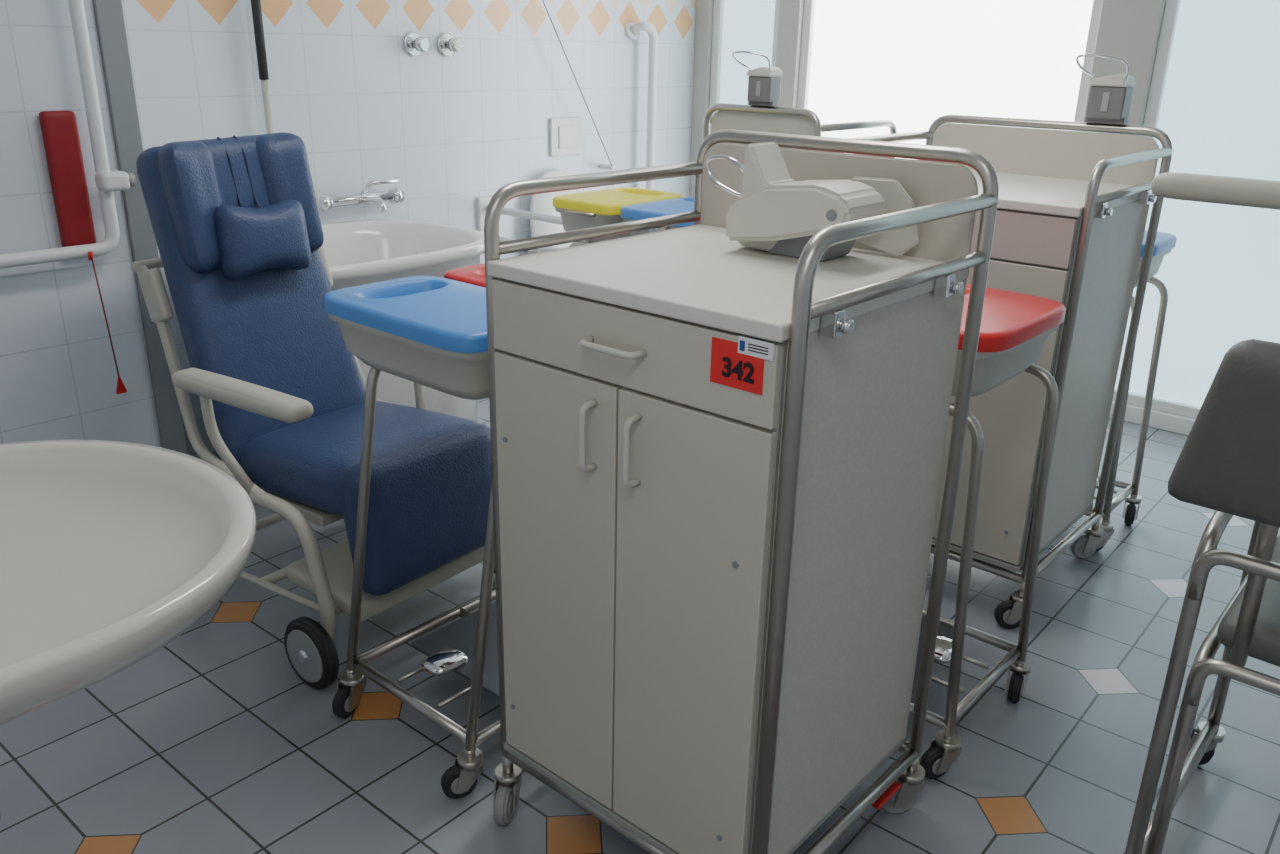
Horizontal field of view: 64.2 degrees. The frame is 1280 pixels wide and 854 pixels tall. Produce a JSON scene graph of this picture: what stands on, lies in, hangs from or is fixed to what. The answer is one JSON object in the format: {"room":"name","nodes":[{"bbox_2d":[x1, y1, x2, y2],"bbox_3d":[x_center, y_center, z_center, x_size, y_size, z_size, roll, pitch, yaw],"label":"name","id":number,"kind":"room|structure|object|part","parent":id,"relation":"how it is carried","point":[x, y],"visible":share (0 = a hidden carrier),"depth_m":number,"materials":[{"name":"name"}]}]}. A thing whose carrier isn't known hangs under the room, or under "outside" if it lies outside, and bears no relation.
{"room":"hospital bathroom","nodes":[
{"label":"hospital bathroom","id":0,"kind":"room"},
{"bbox_2d":[39,110,95,246],"bbox_3d":[-1.529,-0.651,2.731,0.038,0.375,0.085,18,26,38],"label":"shower seat folded","id":1,"kind":"object","parent":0,"point":[59,129],"depth_m":2.71,"materials":[{"name":"red plastic"}]},
{"bbox_2d":[0,0,186,453],"bbox_3d":[-2.324,-0.699,2.163,0.515,2.600,2.256,18,26,38],"label":"wall pier","id":2,"kind":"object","parent":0,"point":[59,376],"visible":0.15,"depth_m":2.79,"materials":[{"name":"tile"}]},
{"bbox_2d":[0,0,135,268],"bbox_3d":[-1.613,-0.973,2.437,0.115,1.230,0.660,18,26,38],"label":"grab rail","id":3,"kind":"object","parent":2,"relation":"attached to","point":[107,181],"visible":1,"depth_m":2.69,"materials":[{"name":"white plastic"}]},
{"bbox_2d":[88,251,126,393],"bbox_3d":[-1.474,-0.286,2.822,0.023,0.404,0.038,18,26,38],"label":"pull cord","id":4,"kind":"object","parent":3,"relation":"hanging from","point":[121,388],"visible":1,"depth_m":2.83,"materials":[{"name":"red fabric"}]},
{"bbox_3d":[-1.472,-0.305,2.808,0.023,0.355,0.006,-12,24,-31],"label":"cord","id":5,"kind":"part","parent":4,"relation":"part of","materials":[{"name":"red fabric"}]},
{"bbox_3d":[-1.387,-0.671,2.774,0.027,0.036,0.036,-9,23,-26],"label":"holder knob","id":6,"kind":"part","parent":3,"relation":"part of","materials":[{"name":"white plastic"}]},
{"bbox_2d":[122,0,695,456],"bbox_3d":[-1.503,-1.173,3.484,0.100,2.600,5.650,18,26,38],"label":"wall","id":7,"kind":"structure","parent":0,"point":[468,124],"depth_m":4.13,"materials":[{"name":"tile"}]},
{"bbox_2d":[316,178,404,212],"bbox_3d":[-1.036,-0.884,3.899,0.231,0.111,0.374,18,26,38],"label":"mixer tap","id":8,"kind":"object","parent":7,"relation":"attached to","point":[395,195],"visible":0.96,"depth_m":3.90,"materials":[{"name":"silver metal"}]},
{"bbox_3d":[-1.188,-0.839,3.824,0.064,0.061,0.044,18,26,38],"label":"handle","id":9,"kind":"part","parent":8,"relation":"part of","materials":[{"name":"silver metal"}]},
{"bbox_3d":[-1.022,-0.850,3.884,0.175,0.060,0.030,18,26,38],"label":"spout","id":10,"kind":"part","parent":8,"relation":"part of","materials":[{"name":"silver metal"}]},
{"bbox_3d":[-1.012,-0.928,3.954,0.151,0.065,0.023,-8,22,-23],"label":"lever","id":11,"kind":"part","parent":8,"relation":"part of","materials":[{"name":"silver metal"}]},
{"bbox_3d":[-0.971,-0.922,4.058,0.064,0.061,0.044,18,26,38],"label":"handle","id":12,"kind":"part","parent":8,"relation":"part of","materials":[{"name":"silver metal"}]},
{"bbox_2d":[404,32,429,55],"bbox_3d":[-0.866,-1.497,3.990,0.080,0.090,0.090,18,26,38],"label":"shower valve","id":13,"kind":"object","parent":7,"relation":"attached to","point":[414,44],"visible":1,"depth_m":3.98,"materials":[{"name":"silver metal"}]},
{"bbox_3d":[-0.851,-1.492,3.978,0.040,0.056,0.053,18,26,38],"label":"valve knob","id":14,"kind":"part","parent":13,"relation":"part of","materials":[{"name":"silver metal"}]},
{"bbox_2d":[437,33,462,56],"bbox_3d":[-0.757,-1.538,4.107,0.080,0.090,0.090,18,26,38],"label":"shower valve","id":15,"kind":"object","parent":7,"relation":"attached to","point":[447,44],"visible":1,"depth_m":4.10,"materials":[{"name":"silver metal"}]},
{"bbox_3d":[-0.743,-1.534,4.095,0.040,0.056,0.053,18,26,38],"label":"valve knob","id":16,"kind":"part","parent":15,"relation":"part of","materials":[{"name":"silver metal"}]},
{"bbox_2d":[477,196,562,251],"bbox_3d":[-0.384,-0.812,4.270,0.796,0.220,0.100,18,26,38],"label":"grab bar","id":17,"kind":"object","parent":7,"relation":"attached to","point":[482,202],"visible":0.19,"depth_m":4.37,"materials":[{"name":"white paint"}]},
{"bbox_3d":[-0.676,-0.907,4.508,0.020,0.220,0.100,18,26,38],"label":"bar wall plate","id":18,"kind":"part","parent":17,"relation":"part of","materials":[{"name":"white paint"}]},
{"bbox_2d":[530,170,582,251],"bbox_3d":[-0.216,-0.726,4.708,0.555,0.860,0.370,18,26,38],"label":"toilet","id":19,"kind":"object","parent":7,"relation":"attached to","point":[542,203],"visible":0.1,"depth_m":4.69,"materials":[{"name":"white ceramic"}]},
{"bbox_2d":[549,117,582,156],"bbox_3d":[-0.339,-1.350,4.744,0.022,0.170,0.210,18,26,38],"label":"flush plate","id":20,"kind":"object","parent":7,"relation":"attached to","point":[566,134],"visible":1,"depth_m":4.73,"materials":[{"name":"white paint"}]},
{"bbox_2d":[625,21,657,189],"bbox_3d":[0.006,-1.544,5.039,0.119,0.862,0.160,18,26,38],"label":"grab rail","id":21,"kind":"object","parent":7,"relation":"attached to","point":[632,30],"visible":0.76,"depth_m":4.97,"materials":[{"name":"white paint"}]},
{"bbox_2d":[689,0,713,195],"bbox_3d":[0.353,-1.790,5.363,0.090,2.380,0.130,18,26,38],"label":"trim","id":22,"kind":"structure","parent":7,"relation":"attached to","point":[702,52],"depth_m":5.29,"materials":[{"name":"white paint"}]},
{"bbox_2d":[774,0,803,107],"bbox_3d":[0.748,-1.662,5.041,0.120,2.380,0.130,18,26,38],"label":"trim","id":23,"kind":"structure","parent":7,"relation":"attached to","point":[790,24],"depth_m":4.92,"materials":[{"name":"white paint"}]},
{"bbox_2d":[1083,0,1165,134],"bbox_3d":[1.919,-1.282,4.087,0.224,2.380,0.130,18,26,38],"label":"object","id":24,"kind":"structure","parent":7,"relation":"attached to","point":[1129,30],"depth_m":3.95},
{"bbox_2d":[1109,401,1195,434],"bbox_3d":[1.564,-0.249,4.802,3.350,0.070,0.140,18,26,38],"label":"trim","id":25,"kind":"structure","parent":7,"relation":"attached to","point":[1170,422],"depth_m":4.23,"materials":[{"name":"white paint"}]},
{"bbox_2d":[1112,389,1200,418],"bbox_3d":[2.398,-0.026,4.085,1.110,0.045,0.070,18,26,38],"label":"frame","id":26,"kind":"object","parent":25,"relation":"on","point":[1158,404],"visible":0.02,"depth_m":4.22,"materials":[{"name":"white paint"}]},
{"bbox_2d":[1142,0,1180,139],"bbox_3d":[2.021,-1.250,4.005,0.045,2.380,0.070,18,26,38],"label":"frame","id":27,"kind":"object","parent":26,"relation":"on","point":[1171,10],"visible":0.15,"depth_m":3.92,"materials":[{"name":"white paint"}]},
{"bbox_2d":[1115,0,1279,406],"bbox_3d":[2.423,-1.121,3.680,1.020,2.290,0.015,18,26,38],"label":"frosted glass","id":28,"kind":"object","parent":26,"relation":"on","point":[1219,114],"visible":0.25,"depth_m":3.92,"materials":[{"name":"grey glass"}]},
{"bbox_3d":[1.291,-0.385,4.987,1.386,0.045,0.070,18,26,38],"label":"frame","id":29,"kind":"object","parent":25,"relation":"on","visible":0},
{"bbox_2d":[797,0,815,108],"bbox_3d":[0.810,-1.642,4.991,0.045,2.380,0.070,18,26,38],"label":"frame","id":30,"kind":"object","parent":29,"relation":"on","point":[809,5],"visible":0.15,"depth_m":4.90,"materials":[{"name":"white paint"}]},
{"bbox_2d":[808,0,1092,159],"bbox_3d":[1.316,-1.479,4.582,1.296,2.290,0.015,18,26,38],"label":"frosted glass","id":31,"kind":"object","parent":29,"relation":"on","point":[911,64],"visible":0.44,"depth_m":4.50,"materials":[{"name":"grey glass"}]},
{"bbox_2d":[1074,0,1102,121],"bbox_3d":[1.818,-1.315,4.169,0.045,2.380,0.070,18,26,38],"label":"frame","id":32,"kind":"object","parent":29,"relation":"on","point":[1097,4],"visible":0.09,"depth_m":4.08,"materials":[{"name":"white paint"}]},
{"bbox_3d":[0.522,-0.634,5.613,0.420,0.045,0.070,18,26,38],"label":"frame","id":33,"kind":"object","parent":25,"relation":"on","visible":0},
{"bbox_2d":[709,0,723,133],"bbox_3d":[0.404,-1.774,5.321,0.045,2.380,0.070,18,26,38],"label":"frame","id":34,"kind":"object","parent":33,"relation":"on","point":[718,8],"visible":0.15,"depth_m":5.24,"materials":[{"name":"white paint"}]},
{"bbox_2d":[720,0,774,104],"bbox_3d":[0.546,-1.728,5.208,0.330,2.290,0.015,18,26,38],"label":"frosted glass","id":35,"kind":"object","parent":33,"relation":"on","point":[748,25],"visible":0.33,"depth_m":5.14,"materials":[{"name":"grey glass"}]},
{"bbox_2d":[771,0,779,66],"bbox_3d":[0.686,-1.682,5.092,0.045,2.380,0.070,18,26,38],"label":"frame","id":36,"kind":"object","parent":33,"relation":"on","point":[777,2],"visible":0.02,"depth_m":4.98,"materials":[{"name":"white paint"}]},
{"bbox_2d":[0,398,1279,853],"bbox_3d":[0.463,0.738,2.332,5.400,0.100,5.650,18,26,38],"label":"floor","id":37,"kind":"structure","parent":0,"point":[212,742],"depth_m":2.26,"materials":[{"name":"tile"}]},
{"bbox_2d":[251,0,273,133],"bbox_3d":[-1.308,-0.816,3.711,0.060,1.780,0.220,18,26,38],"label":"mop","id":38,"kind":"object","parent":37,"relation":"on","point":[255,4],"visible":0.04,"depth_m":3.52,"materials":[{"name":"metal"}]},
{"bbox_3d":[-1.320,-0.652,3.772,0.024,1.230,0.033,18,26,38],"label":"handle","id":39,"kind":"part","parent":38,"relation":"part of","materials":[{"name":"white plastic"}]},
{"bbox_2d":[131,132,494,688],"bbox_3d":[-0.802,-0.110,2.644,0.857,1.222,0.716,16,25,34],"label":"recliner","id":40,"kind":"object","parent":37,"relation":"on","point":[236,224],"visible":0.81,"depth_m":2.51,"materials":[{"name":"blue leather"}]},
{"bbox_3d":[-1.135,-0.466,2.753,0.043,0.026,0.486,16,25,34],"label":"push handle","id":41,"kind":"part","parent":40,"relation":"part of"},
{"bbox_2d":[193,134,269,207],"bbox_3d":[-1.027,-0.575,2.593,0.128,0.316,0.336,16,25,34],"label":"cushion","id":42,"kind":"object","parent":40,"relation":"on","point":[235,171],"depth_m":2.53,"materials":[{"name":"blue leather"}]},
{"bbox_3d":[-0.911,-0.075,2.317,0.480,0.060,0.070,16,25,34],"label":"armrest","id":43,"kind":"part","parent":40,"relation":"part of","materials":[{"name":"beige plastic"}]},
{"bbox_2d":[136,146,365,462],"bbox_3d":[-0.996,-0.342,2.671,0.318,0.783,0.456,16,25,34],"label":"backrest","id":44,"kind":"object","parent":40,"relation":"on","point":[238,231],"depth_m":2.55,"materials":[{"name":"blue leather"}]},
{"bbox_2d":[214,199,310,278],"bbox_3d":[-0.949,-0.475,2.569,0.120,0.183,0.242,16,25,34],"label":"pillow","id":45,"kind":"object","parent":40,"relation":"on","point":[254,238],"depth_m":2.52,"materials":[{"name":"blue leather"}]},
{"bbox_3d":[-0.971,0.395,2.599,0.581,0.058,0.018,16,25,34],"label":"rail","id":46,"kind":"part","parent":40,"relation":"part of","materials":[{"name":"beige metal"}]},
{"bbox_3d":[-0.962,0.308,2.549,0.585,0.338,0.055,16,25,34],"label":"leg","id":47,"kind":"part","parent":40,"relation":"part of","materials":[{"name":"beige metal"}]},
{"bbox_3d":[-0.779,0.127,2.710,0.380,0.028,0.440,16,25,34],"label":"under seat panel","id":48,"kind":"part","parent":40,"relation":"part of","materials":[{"name":"beige metal"}]},
{"bbox_2d":[239,401,477,515],"bbox_3d":[-0.722,0.067,2.642,0.502,0.184,0.470,16,25,34],"label":"seat cushion","id":49,"kind":"object","parent":40,"relation":"on","point":[312,464],"depth_m":2.50,"materials":[{"name":"blue leather"}]},
{"bbox_3d":[-0.640,0.347,2.675,0.300,0.068,0.470,16,25,34],"label":"foot plate","id":50,"kind":"part","parent":40,"relation":"part of","materials":[{"name":"beige plastic"}]},
{"bbox_2d":[342,423,491,595],"bbox_3d":[-0.526,0.193,2.529,0.152,0.320,0.455,16,25,34],"label":"cushion","id":51,"kind":"object","parent":40,"relation":"on","point":[429,495],"depth_m":2.45,"materials":[{"name":"blue leather"}]},
{"bbox_2d":[322,219,483,421],"bbox_3d":[-1.026,-0.256,3.618,0.758,0.806,1.008,18,26,38],"label":"bathtub","id":52,"kind":"object","parent":37,"relation":"on","point":[358,252],"visible":0.23,"depth_m":3.68,"materials":[{"name":"white ceramic"}]},
{"bbox_2d":[323,263,500,797],"bbox_3d":[-0.293,0.172,2.273,0.520,0.972,0.726,18,26,38],"label":"trolley","id":53,"kind":"object","parent":37,"relation":"on","point":[428,331],"visible":0.5,"depth_m":2.06,"materials":[{"name":"blue plastic"}]},
{"bbox_3d":[-0.657,0.566,2.325,0.022,0.036,0.022,18,26,38],"label":"caster stem","id":54,"kind":"part","parent":53,"relation":"part of","materials":[{"name":"silver metal"}]},
{"bbox_3d":[-0.574,0.185,2.275,0.023,0.738,0.252,18,26,38],"label":"post","id":55,"kind":"part","parent":53,"relation":"part of","materials":[{"name":"silver metal"}]},
{"bbox_3d":[-0.387,-0.235,2.023,0.485,0.038,0.296,18,26,38],"label":"lid","id":56,"kind":"part","parent":53,"relation":"part of","materials":[{"name":"blue plastic"}]},
{"bbox_2d":[411,601,498,697],"bbox_3d":[-0.278,0.490,2.421,0.315,0.008,0.415,18,26,38],"label":"foot pedal","id":57,"kind":"object","parent":53,"relation":"on","point":[460,634],"depth_m":2.36,"materials":[{"name":"silver metal"}]},
{"bbox_3d":[-0.185,-0.312,2.241,0.485,0.038,0.296,18,26,38],"label":"lid","id":58,"kind":"part","parent":53,"relation":"part of","materials":[{"name":"red plastic"}]},
{"bbox_3d":[-0.345,0.667,2.070,0.022,0.036,0.022,18,26,38],"label":"caster stem","id":59,"kind":"part","parent":53,"relation":"part of","materials":[{"name":"silver metal"}]},
{"bbox_3d":[-0.262,0.286,2.021,0.023,0.738,0.252,18,26,38],"label":"post","id":60,"kind":"part","parent":53,"relation":"part of","materials":[{"name":"silver metal"}]},
{"bbox_2d":[552,187,693,246],"bbox_3d":[0.030,-0.330,3.659,0.720,0.959,0.475,18,26,38],"label":"trolley","id":61,"kind":"object","parent":37,"relation":"on","point":[582,210],"visible":0.25,"depth_m":3.47,"materials":[{"name":"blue plastic"}]},
{"bbox_3d":[-0.255,-0.321,3.675,0.242,0.723,0.023,18,26,38],"label":"post","id":62,"kind":"part","parent":61,"relation":"part of","materials":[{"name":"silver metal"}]},
{"bbox_3d":[-0.071,-0.805,3.609,0.308,0.038,0.430,18,26,38],"label":"lid","id":63,"kind":"part","parent":61,"relation":"part of","materials":[{"name":"yellow plastic"}]},
{"bbox_3d":[0.169,-0.727,3.413,0.308,0.038,0.430,18,26,38],"label":"lid","id":64,"kind":"part","parent":61,"relation":"part of","materials":[{"name":"blue plastic"}]},
{"bbox_2d":[484,129,998,853],"bbox_3d":[0.137,0.165,1.842,0.681,1.302,0.650,18,26,38],"label":"trolley","id":65,"kind":"object","parent":37,"relation":"on","point":[717,461],"visible":1,"depth_m":1.62,"materials":[{"name":"beige laminate"}]},
{"bbox_3d":[-0.261,0.667,2.013,0.022,0.063,0.022,18,26,38],"label":"caster stem","id":66,"kind":"part","parent":65,"relation":"part of","materials":[{"name":"silver metal"}]},
{"bbox_3d":[-0.141,0.272,1.748,0.274,0.780,0.018,18,26,38],"label":"door","id":67,"kind":"part","parent":65,"relation":"part of","materials":[{"name":"laminate"}]},
{"bbox_3d":[-0.037,0.709,1.821,0.592,0.025,0.025,18,26,38],"label":"cross rail","id":68,"kind":"part","parent":65,"relation":"part of","materials":[{"name":"silver metal"}]},
{"bbox_3d":[-0.081,0.016,1.565,0.011,0.117,0.034,18,26,38],"label":"door handle","id":69,"kind":"part","parent":65,"relation":"part of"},
{"bbox_3d":[-0.073,0.058,2.001,0.025,1.092,0.560,18,26,38],"label":"rail","id":70,"kind":"part","parent":65,"relation":"part of","materials":[{"name":"silver metal"}]},
{"bbox_3d":[-0.060,-0.356,1.852,0.021,0.021,0.547,18,26,38],"label":"rail","id":71,"kind":"part","parent":65,"relation":"part of","materials":[{"name":"silver metal"}]},
{"bbox_3d":[-0.044,-0.115,1.485,0.115,0.011,0.034,18,26,38],"label":"drawer handle","id":72,"kind":"part","parent":65,"relation":"part of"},
{"bbox_3d":[-0.013,0.038,1.510,0.011,0.117,0.034,18,26,38],"label":"door handle","id":73,"kind":"part","parent":65,"relation":"part of","materials":[{"name":"white plastic"}]},
{"bbox_3d":[-0.027,-0.119,1.504,0.553,0.116,0.018,18,26,38],"label":"drawer","id":74,"kind":"part","parent":65,"relation":"part of","materials":[{"name":"laminate"}]},
{"bbox_3d":[0.069,0.340,1.577,0.274,0.780,0.018,18,26,38],"label":"door","id":75,"kind":"part","parent":65,"relation":"part of","materials":[{"name":"laminate"}]},
{"bbox_2d":[706,142,919,261],"bbox_3d":[0.266,-0.386,1.732,0.377,0.176,0.186,18,26,38],"label":"dispenser","id":76,"kind":"object","parent":65,"relation":"on","point":[775,213],"visible":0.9,"depth_m":1.69,"materials":[{"name":"beige plastic"}]},
{"bbox_3d":[0.161,-0.439,1.796,0.114,0.074,0.007,18,26,38],"label":"lever arm","id":77,"kind":"part","parent":76,"relation":"part of","materials":[{"name":"silver metal"}]},
{"bbox_3d":[0.415,-0.356,1.728,0.134,0.126,0.012,18,26,38],"label":"mount plate","id":78,"kind":"part","parent":76,"relation":"part of","materials":[{"name":"beige plastic"}]},
{"bbox_3d":[0.277,-0.134,1.359,0.012,0.020,0.020,18,26,38],"label":"rail knob","id":79,"kind":"part","parent":65,"relation":"part of","materials":[{"name":"silver metal"}]},
{"bbox_3d":[0.365,0.713,1.834,0.025,0.025,0.547,18,26,38],"label":"rail","id":80,"kind":"part","parent":65,"relation":"part of","materials":[{"name":"silver metal"}]},
{"bbox_3d":[0.372,0.203,1.639,0.025,1.092,0.560,18,26,38],"label":"rail","id":81,"kind":"part","parent":65,"relation":"part of","materials":[{"name":"silver metal"}]},
{"bbox_3d":[0.385,-0.212,1.490,0.021,0.021,0.547,18,26,38],"label":"rail","id":82,"kind":"part","parent":65,"relation":"part of","materials":[{"name":"silver metal"}]},
{"bbox_3d":[0.323,0.572,2.209,0.592,0.025,0.025,18,26,38],"label":"cross rail","id":83,"kind":"part","parent":65,"relation":"part of","materials":[{"name":"silver metal"}]},
{"bbox_3d":[0.545,0.674,2.039,0.022,0.063,0.022,18,26,38],"label":"caster stem","id":84,"kind":"part","parent":65,"relation":"part of","materials":[{"name":"silver metal"}]},
{"bbox_3d":[0.498,-0.217,1.597,0.012,0.020,0.020,18,26,38],"label":"rail knob","id":85,"kind":"part","parent":65,"relation":"part of","materials":[{"name":"silver metal"}]},
{"bbox_2d":[702,103,896,157],"bbox_3d":[0.580,-0.606,3.997,0.566,1.262,0.649,18,26,38],"label":"trolley","id":86,"kind":"object","parent":37,"relation":"on","point":[786,120],"visible":0.19,"depth_m":3.60,"materials":[{"name":"beige laminate"}]},
{"bbox_2d":[732,51,781,105],"bbox_3d":[0.404,-1.205,3.529,0.131,0.179,0.142,18,26,38],"label":"dispenser","id":87,"kind":"object","parent":86,"relation":"on","point":[764,83],"visible":1,"depth_m":3.52,"materials":[{"name":"plastic"}]},
{"bbox_3d":[0.381,-1.249,3.486,0.127,0.068,0.073,18,26,38],"label":"lever arm","id":88,"kind":"part","parent":87,"relation":"part of","materials":[{"name":"silver metal"}]},
{"bbox_3d":[0.775,-0.591,3.829,0.025,1.068,0.554,18,26,38],"label":"rail","id":89,"kind":"part","parent":86,"relation":"part of","materials":[{"name":"silver metal"}]},
{"bbox_2d":[909,284,1065,778],"bbox_3d":[0.543,0.170,2.334,0.680,0.966,0.470,18,26,38],"label":"trolley","id":90,"kind":"object","parent":37,"relation":"on","point":[1015,328],"visible":0.43,"depth_m":2.12,"materials":[{"name":"red plastic"}]},
{"bbox_2d":[914,618,952,677],"bbox_3d":[0.532,0.486,2.479,0.400,0.008,0.285,18,26,38],"label":"foot pedal","id":91,"kind":"object","parent":90,"relation":"on","point":[943,631],"depth_m":2.44,"materials":[{"name":"silver metal"}]},
{"bbox_3d":[0.652,0.656,2.156,0.022,0.036,0.022,18,26,38],"label":"caster stem","id":92,"kind":"part","parent":90,"relation":"part of","materials":[{"name":"silver metal"}]},
{"bbox_3d":[0.607,0.293,2.070,0.162,0.722,0.023,18,26,38],"label":"post","id":93,"kind":"part","parent":90,"relation":"part of","materials":[{"name":"silver metal"}]},
{"bbox_3d":[0.563,-0.269,2.184,0.588,0.038,0.425,18,26,38],"label":"lid","id":94,"kind":"part","parent":90,"relation":"part of","materials":[{"name":"red plastic"}]},
{"bbox_3d":[0.906,0.559,2.429,0.022,0.036,0.022,18,26,38],"label":"caster stem","id":95,"kind":"part","parent":90,"relation":"part of","materials":[{"name":"silver metal"}]},
{"bbox_3d":[0.861,0.197,2.343,0.162,0.722,0.023,18,26,38],"label":"post","id":96,"kind":"part","parent":90,"relation":"part of","materials":[{"name":"silver metal"}]},
{"bbox_2d":[835,114,1172,628],"bbox_3d":[0.941,-0.210,2.936,0.771,1.274,0.660,18,26,38],"label":"trolley","id":97,"kind":"object","parent":37,"relation":"on","point":[1074,200],"visible":0.46,"depth_m":2.70,"materials":[{"name":"beige laminate"}]},
{"bbox_3d":[0.697,-0.335,3.121,0.025,1.080,0.570,18,26,38],"label":"rail","id":98,"kind":"part","parent":97,"relation":"part of","materials":[{"name":"silver metal"}]},
{"bbox_3d":[0.764,0.322,2.907,0.682,0.025,0.025,18,26,38],"label":"cross rail","id":99,"kind":"part","parent":97,"relation":"part of","materials":[{"name":"silver metal"}]},
{"bbox_3d":[0.887,-0.042,2.649,0.319,0.781,0.018,18,26,38],"label":"door","id":100,"kind":"part","parent":97,"relation":"part of","materials":[{"name":"laminate"}]},
{"bbox_3d":[1.020,0.435,2.709,0.022,0.063,0.022,18,26,38],"label":"caster stem","id":101,"kind":"part","parent":97,"relation":"part of","materials":[{"name":"silver metal"}]},
{"bbox_3d":[0.774,-0.507,2.590,0.643,0.116,0.018,18,26,38],"label":"drawer","id":102,"kind":"part","parent":97,"relation":"part of","materials":[{"name":"laminate"}]},
{"bbox_3d":[1.204,0.336,2.896,0.025,0.025,0.557,18,26,38],"label":"rail","id":103,"kind":"part","parent":97,"relation":"part of","materials":[{"name":"silver metal"}]},
{"bbox_3d":[1.131,0.183,3.302,0.682,0.025,0.025,18,26,38],"label":"cross rail","id":104,"kind":"part","parent":97,"relation":"part of","materials":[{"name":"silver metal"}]},
{"bbox_3d":[1.386,0.295,3.104,0.022,0.063,0.022,18,26,38],"label":"caster stem","id":105,"kind":"part","parent":97,"relation":"part of","materials":[{"name":"silver metal"}]},
{"bbox_3d":[1.210,-0.169,2.703,0.025,1.080,0.570,18,26,38],"label":"rail","id":106,"kind":"part","parent":97,"relation":"part of","materials":[{"name":"silver metal"}]},
{"bbox_2d":[1076,54,1134,124],"bbox_3d":[1.254,-0.914,2.760,0.131,0.179,0.142,18,26,38],"label":"dispenser","id":107,"kind":"object","parent":97,"relation":"on","point":[1110,96],"visible":1,"depth_m":2.75,"materials":[{"name":"plastic"}]},
{"bbox_3d":[1.231,-0.958,2.718,0.127,0.068,0.073,18,26,38],"label":"lever arm","id":108,"kind":"part","parent":107,"relation":"part of","materials":[{"name":"silver metal"}]},
{"bbox_3d":[1.112,-0.510,2.417,0.012,0.020,0.020,18,26,38],"label":"rail knob","id":109,"kind":"part","parent":97,"relation":"part of","materials":[{"name":"silver metal"}]},
{"bbox_3d":[1.223,-0.589,2.551,0.021,0.021,0.557,18,26,38],"label":"rail","id":110,"kind":"part","parent":97,"relation":"part of","materials":[{"name":"silver metal"}]},
{"bbox_3d":[1.339,-0.596,2.662,0.012,0.020,0.020,18,26,38],"label":"rail knob","id":111,"kind":"part","parent":97,"relation":"part of","materials":[{"name":"silver metal"}]},
{"bbox_2d":[1091,230,1176,551],"bbox_3d":[1.288,-0.173,3.315,0.710,0.954,0.365,18,26,38],"label":"trolley","id":112,"kind":"object","parent":37,"relation":"on","point":[1165,242],"visible":0.28,"depth_m":3.16,"materials":[{"name":"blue metal"}]},
{"bbox_3d":[1.397,-0.065,3.077,0.162,0.722,0.023,18,26,38],"label":"post","id":113,"kind":"part","parent":112,"relation":"part of","materials":[{"name":"silver metal"}]},
{"bbox_3d":[1.582,-0.135,3.276,0.162,0.722,0.023,18,26,38],"label":"post","id":114,"kind":"part","parent":112,"relation":"part of","materials":[{"name":"silver metal"}]},
{"bbox_3d":[1.307,-0.607,3.167,0.618,0.038,0.320,18,26,38],"label":"lid","id":115,"kind":"part","parent":112,"relation":"part of","materials":[{"name":"blue plastic"}]},
{"bbox_2d":[1124,172,1279,853],"bbox_3d":[1.213,0.265,1.646,0.803,1.292,0.656,18,26,38],"label":"chair","id":116,"kind":"object","parent":37,"relation":"on","point":[1228,463],"visible":1,"depth_m":1.54,"materials":[{"name":"silver metal"}]},
{"bbox_3d":[1.046,0.400,1.869,0.025,0.698,0.595,18,26,38],"label":"post","id":117,"kind":"part","parent":116,"relation":"part of","materials":[{"name":"silver metal"}]},
{"bbox_3d":[1.057,0.514,1.886,0.025,0.452,0.507,18,26,38],"label":"post","id":118,"kind":"part","parent":116,"relation":"part of","materials":[{"name":"silver metal"}]},
{"bbox_3d":[1.046,0.060,1.333,0.629,0.269,0.089,18,26,38],"label":"backrest","id":119,"kind":"part","parent":116,"relation":"part of","materials":[{"name":"plastic"}]},
{"bbox_3d":[1.240,0.328,1.670,0.440,0.080,0.460,18,26,38],"label":"chair seat","id":120,"kind":"part","parent":116,"relation":"part of","materials":[{"name":"plastic"}]},
{"bbox_3d":[-1.366,0.575,0.837,0.920,1.175,1.000,18,26,38],"label":"wall","id":121,"kind":"structure","parent":0,"visible":0},
{"bbox_2d":[0,440,255,819],"bbox_3d":[-0.823,0.261,1.347,0.720,0.625,0.593,18,26,38],"label":"washbasin","id":122,"kind":"object","parent":121,"relation":"attached to","point":[111,551],"visible":1,"depth_m":1.41,"materials":[{"name":"white ceramic"}]},
{"bbox_3d":[0.516,-1.792,1.391,5.400,0.100,5.650,18,26,38],"label":"ceiling","id":123,"kind":"structure","parent":0,"visible":0},
{"bbox_2d":[542,0,615,169],"bbox_3d":[-0.463,-1.928,4.297,0.090,1.713,1.013,18,26,37],"label":"cord","id":124,"kind":"object","parent":123,"relation":"hanging from","point":[601,166],"visible":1,"depth_m":4.70,"materials":[{"name":"white fabric"}]}
]}

